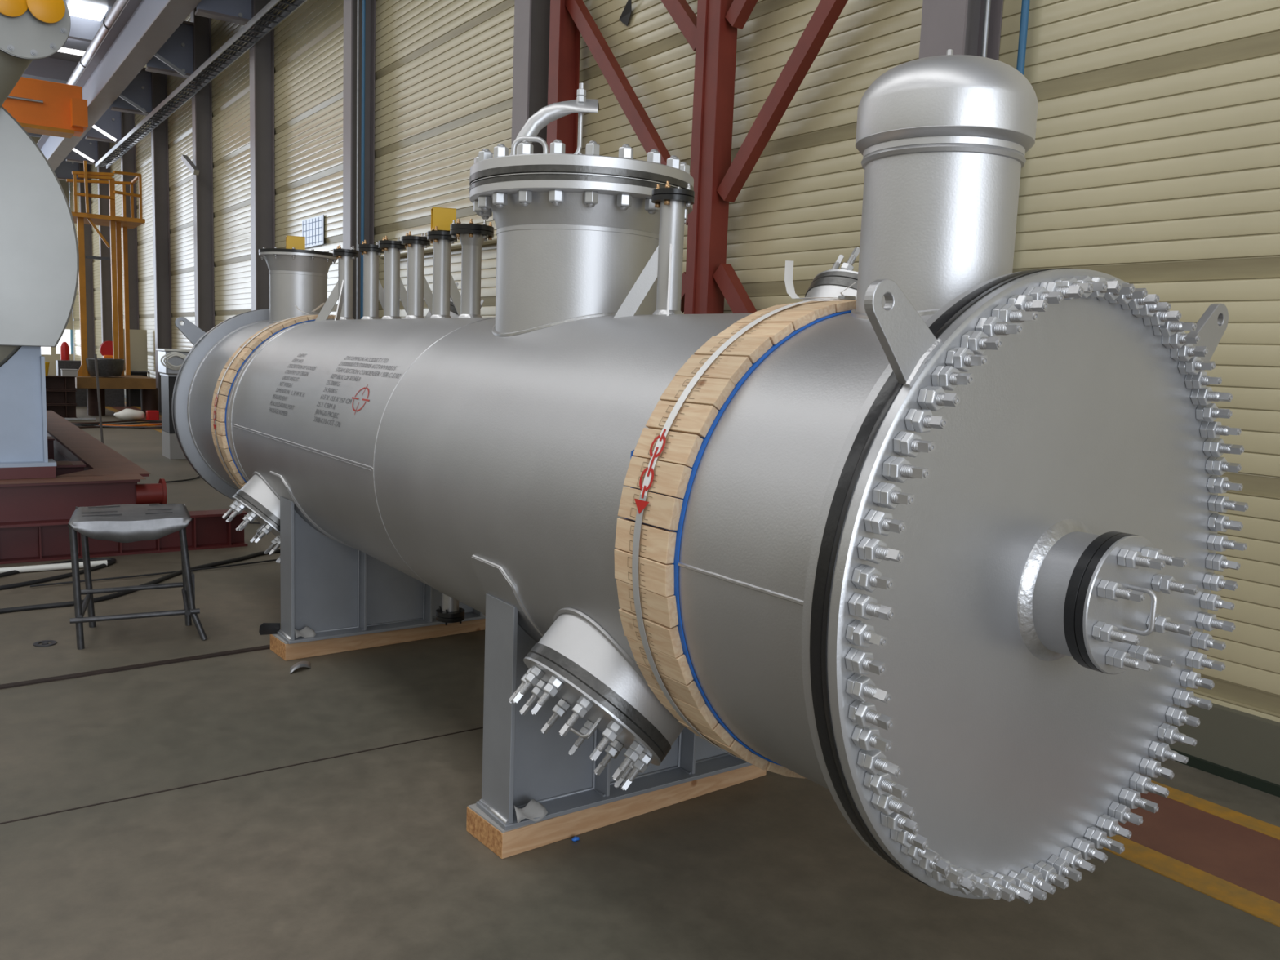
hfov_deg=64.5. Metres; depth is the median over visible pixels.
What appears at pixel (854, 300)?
block
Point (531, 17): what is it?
steel column
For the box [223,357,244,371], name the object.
block
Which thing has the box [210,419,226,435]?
block
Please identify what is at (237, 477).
block
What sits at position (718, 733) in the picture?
block
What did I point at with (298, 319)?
block
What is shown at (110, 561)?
hose
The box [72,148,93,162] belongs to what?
lamp
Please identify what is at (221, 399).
block
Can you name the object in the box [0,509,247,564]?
steel beam
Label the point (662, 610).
block
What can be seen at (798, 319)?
block
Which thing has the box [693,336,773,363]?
block
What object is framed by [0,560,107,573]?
tube
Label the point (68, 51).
lamp
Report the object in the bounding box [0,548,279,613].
hose
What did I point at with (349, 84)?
steel column
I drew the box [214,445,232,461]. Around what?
block
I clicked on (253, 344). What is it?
block
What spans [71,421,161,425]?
hose
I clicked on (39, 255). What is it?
vessel
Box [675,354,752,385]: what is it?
block
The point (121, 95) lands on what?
strut
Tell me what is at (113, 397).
workbench
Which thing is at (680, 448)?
block
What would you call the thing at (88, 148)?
bracket
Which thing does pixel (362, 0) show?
pipe
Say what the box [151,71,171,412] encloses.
steel column
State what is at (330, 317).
block
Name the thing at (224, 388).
block
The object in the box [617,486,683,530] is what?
block
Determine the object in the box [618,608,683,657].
block
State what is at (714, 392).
block
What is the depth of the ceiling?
26.69 m
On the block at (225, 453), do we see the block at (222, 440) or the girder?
the block at (222, 440)
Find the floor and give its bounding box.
[0,396,1279,959]
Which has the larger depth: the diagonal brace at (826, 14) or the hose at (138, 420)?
the hose at (138, 420)
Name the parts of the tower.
rail, post, rail, rail, rail, rail, rail, post, post, rail, post, rail, rail, rail, rail, rail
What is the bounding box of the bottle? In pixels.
[60,342,70,359]
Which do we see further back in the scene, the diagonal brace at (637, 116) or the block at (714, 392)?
the diagonal brace at (637, 116)
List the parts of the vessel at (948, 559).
plate, handle, plate, wear plate, brace plate, brace plate, brace plate, plate, brace plate, brace plate, brace plate, plate, plate, wear plate, handle, davit arm, hook rod, handle, plate, brace plate, brace plate, plate, handle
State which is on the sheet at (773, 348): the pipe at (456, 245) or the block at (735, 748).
the block at (735, 748)
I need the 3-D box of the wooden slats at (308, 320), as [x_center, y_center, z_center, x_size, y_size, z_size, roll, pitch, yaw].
[-2.439,-0.453,6.835,0.744,1.279,0.278,-3,9,-35]
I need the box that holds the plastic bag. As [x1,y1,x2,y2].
[114,408,144,420]
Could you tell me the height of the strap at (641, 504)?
1.543 m
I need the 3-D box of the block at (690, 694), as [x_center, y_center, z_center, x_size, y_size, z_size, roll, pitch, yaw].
[0.083,0.564,2.824,0.064,0.083,0.240,-3,9,-35]
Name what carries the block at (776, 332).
on the sheet at (773, 348)
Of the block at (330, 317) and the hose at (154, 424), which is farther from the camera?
the hose at (154, 424)
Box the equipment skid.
[0,410,167,528]
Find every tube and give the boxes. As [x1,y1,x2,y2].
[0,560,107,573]
[64,417,95,421]
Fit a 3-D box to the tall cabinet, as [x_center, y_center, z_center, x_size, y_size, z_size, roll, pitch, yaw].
[-6.864,-1.156,15.375,0.844,1.625,0.762,-3,9,-35]
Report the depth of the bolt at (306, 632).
5.88 m
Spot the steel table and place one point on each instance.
(147, 385)
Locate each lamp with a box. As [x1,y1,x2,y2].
[57,47,84,55]
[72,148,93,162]
[92,124,116,141]
[181,154,199,175]
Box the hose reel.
[99,341,113,358]
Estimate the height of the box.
0.145 m
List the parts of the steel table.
leg, leg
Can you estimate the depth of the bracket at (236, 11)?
16.14 m
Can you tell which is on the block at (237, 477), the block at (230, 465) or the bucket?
the block at (230, 465)
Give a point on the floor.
(371, 855)
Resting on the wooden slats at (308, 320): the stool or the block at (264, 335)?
the block at (264, 335)
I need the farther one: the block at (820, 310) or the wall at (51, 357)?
the wall at (51, 357)
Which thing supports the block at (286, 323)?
on the wooden slats at (308, 320)
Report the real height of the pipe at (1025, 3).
8.690 m
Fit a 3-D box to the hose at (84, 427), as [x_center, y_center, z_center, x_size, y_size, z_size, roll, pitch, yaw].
[-9.604,-1.032,19.958,2.986,0.032,0.615,-3,9,-35]
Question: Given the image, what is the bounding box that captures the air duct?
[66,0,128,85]
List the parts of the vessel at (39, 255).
plate, plate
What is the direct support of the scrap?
on the floor
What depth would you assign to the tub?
22.19 m
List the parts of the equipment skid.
gusset plate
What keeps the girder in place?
attached to the bracket at (236, 11)
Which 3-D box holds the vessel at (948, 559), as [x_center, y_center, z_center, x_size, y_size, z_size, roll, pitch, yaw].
[-0.826,-0.346,5.059,1.601,2.810,6.975,-3,9,-35]
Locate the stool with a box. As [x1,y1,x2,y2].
[67,503,207,649]
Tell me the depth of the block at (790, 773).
2.99 m
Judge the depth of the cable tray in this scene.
17.96 m
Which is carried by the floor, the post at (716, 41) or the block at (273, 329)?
the post at (716, 41)
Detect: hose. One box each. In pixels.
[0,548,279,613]
[0,557,116,590]
[30,559,276,586]
[71,419,161,423]
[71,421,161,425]
[74,424,161,427]
[78,426,161,429]
[98,423,161,426]
[165,475,199,483]
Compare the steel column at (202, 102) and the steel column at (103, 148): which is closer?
the steel column at (202, 102)
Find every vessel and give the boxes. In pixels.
[0,0,79,479]
[171,48,1248,904]
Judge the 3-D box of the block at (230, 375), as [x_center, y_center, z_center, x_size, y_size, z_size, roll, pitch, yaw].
[-2.694,-0.681,6.620,0.059,0.086,0.270,-3,9,-35]
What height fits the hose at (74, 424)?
0.032 m
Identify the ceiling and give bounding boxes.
[21,0,115,84]
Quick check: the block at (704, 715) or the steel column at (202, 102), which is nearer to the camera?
the block at (704, 715)
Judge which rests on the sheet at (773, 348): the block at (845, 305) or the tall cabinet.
the block at (845, 305)
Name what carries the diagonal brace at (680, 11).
attached to the post at (716, 41)
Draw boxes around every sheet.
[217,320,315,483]
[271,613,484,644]
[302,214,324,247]
[468,799,547,832]
[624,310,851,766]
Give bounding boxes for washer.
[33,640,57,646]
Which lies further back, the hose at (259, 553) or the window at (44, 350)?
the window at (44, 350)
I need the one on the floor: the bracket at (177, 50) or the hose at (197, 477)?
the hose at (197, 477)
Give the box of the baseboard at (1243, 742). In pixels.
[124,388,1279,785]
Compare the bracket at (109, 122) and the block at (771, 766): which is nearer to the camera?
the block at (771, 766)
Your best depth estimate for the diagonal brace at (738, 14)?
6.93 m
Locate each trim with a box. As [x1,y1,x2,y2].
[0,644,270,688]
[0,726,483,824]
[124,395,1279,797]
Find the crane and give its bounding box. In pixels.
[1,76,88,138]
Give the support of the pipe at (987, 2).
attached to the steel column at (957, 25)
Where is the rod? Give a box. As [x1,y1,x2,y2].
[93,354,103,443]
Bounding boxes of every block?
[210,406,225,422]
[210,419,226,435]
[211,393,227,408]
[211,432,228,448]
[213,380,231,395]
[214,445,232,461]
[217,368,236,382]
[218,457,238,473]
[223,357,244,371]
[225,469,244,484]
[231,347,252,359]
[232,480,245,488]
[240,338,262,350]
[248,330,272,341]
[260,324,283,333]
[271,320,295,328]
[284,316,307,323]
[299,315,318,320]
[327,315,333,319]
[613,548,674,596]
[614,518,676,564]
[616,579,678,627]
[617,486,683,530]
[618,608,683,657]
[623,456,692,498]
[626,636,693,684]
[632,427,703,467]
[636,662,705,709]
[645,400,718,437]
[647,684,717,728]
[659,375,735,409]
[662,703,733,746]
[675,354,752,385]
[678,720,751,760]
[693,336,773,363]
[696,734,768,770]
[715,322,794,345]
[736,311,815,330]
[756,303,835,319]
[765,761,788,776]
[784,768,804,778]
[785,300,856,312]
[799,299,856,302]
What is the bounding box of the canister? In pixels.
[146,410,159,420]
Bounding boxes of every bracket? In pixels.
[53,157,79,180]
[66,134,97,164]
[85,104,120,143]
[111,67,151,115]
[145,20,193,78]
[195,0,251,25]
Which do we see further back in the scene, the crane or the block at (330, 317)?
the crane
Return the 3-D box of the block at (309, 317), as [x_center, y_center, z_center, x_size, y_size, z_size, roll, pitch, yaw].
[-2.250,-1.099,6.872,0.085,0.040,0.270,-3,9,-35]
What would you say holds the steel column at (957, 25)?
on the floor
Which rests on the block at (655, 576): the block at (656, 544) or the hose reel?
the block at (656, 544)
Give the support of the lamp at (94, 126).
attached to the girder
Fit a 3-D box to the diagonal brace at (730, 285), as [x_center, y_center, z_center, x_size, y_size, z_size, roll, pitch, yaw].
[0.958,-0.647,6.752,0.090,1.621,1.498,-3,9,-35]
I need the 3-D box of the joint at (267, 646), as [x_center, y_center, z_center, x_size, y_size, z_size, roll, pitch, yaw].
[-3.076,1.048,5.350,8.518,0.012,0.050,-3,9,-39]
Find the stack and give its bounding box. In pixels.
[44,375,77,417]
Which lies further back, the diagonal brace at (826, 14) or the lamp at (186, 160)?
the lamp at (186, 160)
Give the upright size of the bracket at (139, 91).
1.010 m
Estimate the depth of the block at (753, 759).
2.90 m
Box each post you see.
[546,0,580,154]
[684,0,737,314]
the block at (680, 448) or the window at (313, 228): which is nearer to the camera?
the block at (680, 448)
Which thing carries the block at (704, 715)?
on the block at (718, 733)
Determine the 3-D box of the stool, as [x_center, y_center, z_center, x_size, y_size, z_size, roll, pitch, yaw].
[-3.043,0.561,6.182,0.727,0.782,0.556,-1,8,-25]
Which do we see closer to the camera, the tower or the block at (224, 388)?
the block at (224, 388)
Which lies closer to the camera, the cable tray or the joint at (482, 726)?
the joint at (482, 726)
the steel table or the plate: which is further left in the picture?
the steel table
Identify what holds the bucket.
on the stack
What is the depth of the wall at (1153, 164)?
6.55 m
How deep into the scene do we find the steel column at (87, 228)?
34.60 m
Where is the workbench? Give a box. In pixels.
[55,360,124,406]
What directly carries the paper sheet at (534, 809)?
on the timber beam at (522, 839)
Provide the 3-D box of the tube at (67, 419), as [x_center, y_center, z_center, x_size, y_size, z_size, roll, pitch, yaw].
[-11.685,-1.191,19.931,1.750,0.060,0.060,-3,9,-35]
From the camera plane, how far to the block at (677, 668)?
2.75 m
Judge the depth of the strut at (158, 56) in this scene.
18.89 m
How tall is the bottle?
0.450 m
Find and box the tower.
[66,160,145,377]
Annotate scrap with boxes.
[571,836,579,841]
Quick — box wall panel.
[123,328,147,371]
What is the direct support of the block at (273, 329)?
on the wooden slats at (308, 320)
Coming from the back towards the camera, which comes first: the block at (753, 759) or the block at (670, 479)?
the block at (753, 759)
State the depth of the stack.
21.39 m
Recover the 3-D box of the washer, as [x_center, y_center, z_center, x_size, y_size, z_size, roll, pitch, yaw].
[-3.489,0.958,5.946,0.120,0.006,0.120,-3,9,-35]
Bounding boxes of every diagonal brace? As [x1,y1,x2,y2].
[564,0,688,225]
[661,0,697,51]
[680,271,685,313]
[712,263,756,313]
[716,0,848,202]
[724,0,757,29]
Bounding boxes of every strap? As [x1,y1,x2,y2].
[213,302,330,488]
[631,260,856,759]
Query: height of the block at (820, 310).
0.048 m
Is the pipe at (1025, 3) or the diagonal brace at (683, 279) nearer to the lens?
the pipe at (1025, 3)
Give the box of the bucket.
[44,361,49,375]
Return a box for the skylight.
[22,15,103,137]
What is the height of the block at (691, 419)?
0.082 m
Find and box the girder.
[36,0,201,170]
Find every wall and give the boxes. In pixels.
[31,136,74,375]
[69,0,1279,722]
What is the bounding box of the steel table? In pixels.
[75,374,158,415]
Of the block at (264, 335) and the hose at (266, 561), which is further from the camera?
the hose at (266, 561)
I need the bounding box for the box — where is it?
[60,368,78,376]
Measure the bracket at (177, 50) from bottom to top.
1.010 m
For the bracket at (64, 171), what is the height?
1.010 m
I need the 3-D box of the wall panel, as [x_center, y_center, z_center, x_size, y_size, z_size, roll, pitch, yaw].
[-12.995,-3.341,26.089,0.550,1.050,0.200,-3,9,-35]
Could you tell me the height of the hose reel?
0.510 m
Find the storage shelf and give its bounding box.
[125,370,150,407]
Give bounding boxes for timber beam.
[270,614,485,660]
[466,764,766,858]
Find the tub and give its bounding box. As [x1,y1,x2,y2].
[85,357,124,376]
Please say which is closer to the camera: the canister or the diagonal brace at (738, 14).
the diagonal brace at (738, 14)
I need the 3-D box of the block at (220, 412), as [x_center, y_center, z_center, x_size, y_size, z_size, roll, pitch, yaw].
[-2.753,-0.431,6.614,0.033,0.084,0.270,-3,9,-35]
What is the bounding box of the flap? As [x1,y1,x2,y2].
[618,0,631,26]
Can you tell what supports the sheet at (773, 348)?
attached to the vessel at (948, 559)
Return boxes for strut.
[119,93,146,113]
[154,53,186,76]
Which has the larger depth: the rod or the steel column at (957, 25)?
the rod
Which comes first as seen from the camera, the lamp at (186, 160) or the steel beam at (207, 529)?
the steel beam at (207, 529)
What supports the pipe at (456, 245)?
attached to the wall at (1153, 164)
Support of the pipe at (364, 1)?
attached to the wall at (1153, 164)
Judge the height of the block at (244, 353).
0.079 m
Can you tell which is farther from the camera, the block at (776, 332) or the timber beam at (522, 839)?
the timber beam at (522, 839)
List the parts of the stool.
leg, leg, seat, leg, plate, leg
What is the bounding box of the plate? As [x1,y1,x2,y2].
[289,661,311,674]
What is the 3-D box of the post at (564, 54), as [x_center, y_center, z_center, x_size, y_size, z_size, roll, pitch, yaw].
[-0.646,-3.966,8.786,0.212,9.300,0.170,-3,9,-35]
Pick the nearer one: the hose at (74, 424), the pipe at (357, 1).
the pipe at (357, 1)
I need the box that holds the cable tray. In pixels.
[94,0,306,168]
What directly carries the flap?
attached to the wall at (1153, 164)
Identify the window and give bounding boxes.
[40,346,50,354]
[56,328,73,354]
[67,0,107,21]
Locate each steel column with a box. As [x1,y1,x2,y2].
[78,163,94,358]
[97,140,112,358]
[120,111,139,371]
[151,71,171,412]
[190,6,214,332]
[248,0,275,311]
[342,0,375,319]
[511,0,550,154]
[919,0,1003,60]
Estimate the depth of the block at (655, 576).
2.69 m
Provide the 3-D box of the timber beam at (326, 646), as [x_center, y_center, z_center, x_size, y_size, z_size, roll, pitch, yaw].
[-1.583,0.942,6.320,1.345,0.098,0.265,-3,9,-38]
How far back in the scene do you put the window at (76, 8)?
23.47 m
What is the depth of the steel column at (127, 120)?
27.37 m
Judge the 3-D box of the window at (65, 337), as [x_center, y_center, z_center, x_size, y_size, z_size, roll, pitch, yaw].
[-22.385,-5.380,39.428,0.580,0.950,0.080,-3,9,-35]
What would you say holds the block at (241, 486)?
on the block
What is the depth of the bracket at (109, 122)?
26.76 m
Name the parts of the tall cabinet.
lid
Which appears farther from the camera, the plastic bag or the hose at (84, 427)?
the plastic bag
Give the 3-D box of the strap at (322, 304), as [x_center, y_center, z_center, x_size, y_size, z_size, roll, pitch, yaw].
[-2.438,-0.525,6.840,0.820,1.349,0.240,-1,8,-25]
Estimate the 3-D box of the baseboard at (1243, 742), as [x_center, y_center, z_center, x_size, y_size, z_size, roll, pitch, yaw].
[-6.461,-0.801,18.015,0.540,0.305,54.000,-3,9,-35]
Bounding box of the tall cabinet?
[155,348,191,459]
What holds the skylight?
in the ceiling
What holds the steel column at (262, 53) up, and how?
on the floor
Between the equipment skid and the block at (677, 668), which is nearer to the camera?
the block at (677, 668)
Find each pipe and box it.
[355,0,359,319]
[360,0,363,319]
[361,0,365,317]
[379,234,497,259]
[980,0,991,57]
[1016,0,1030,75]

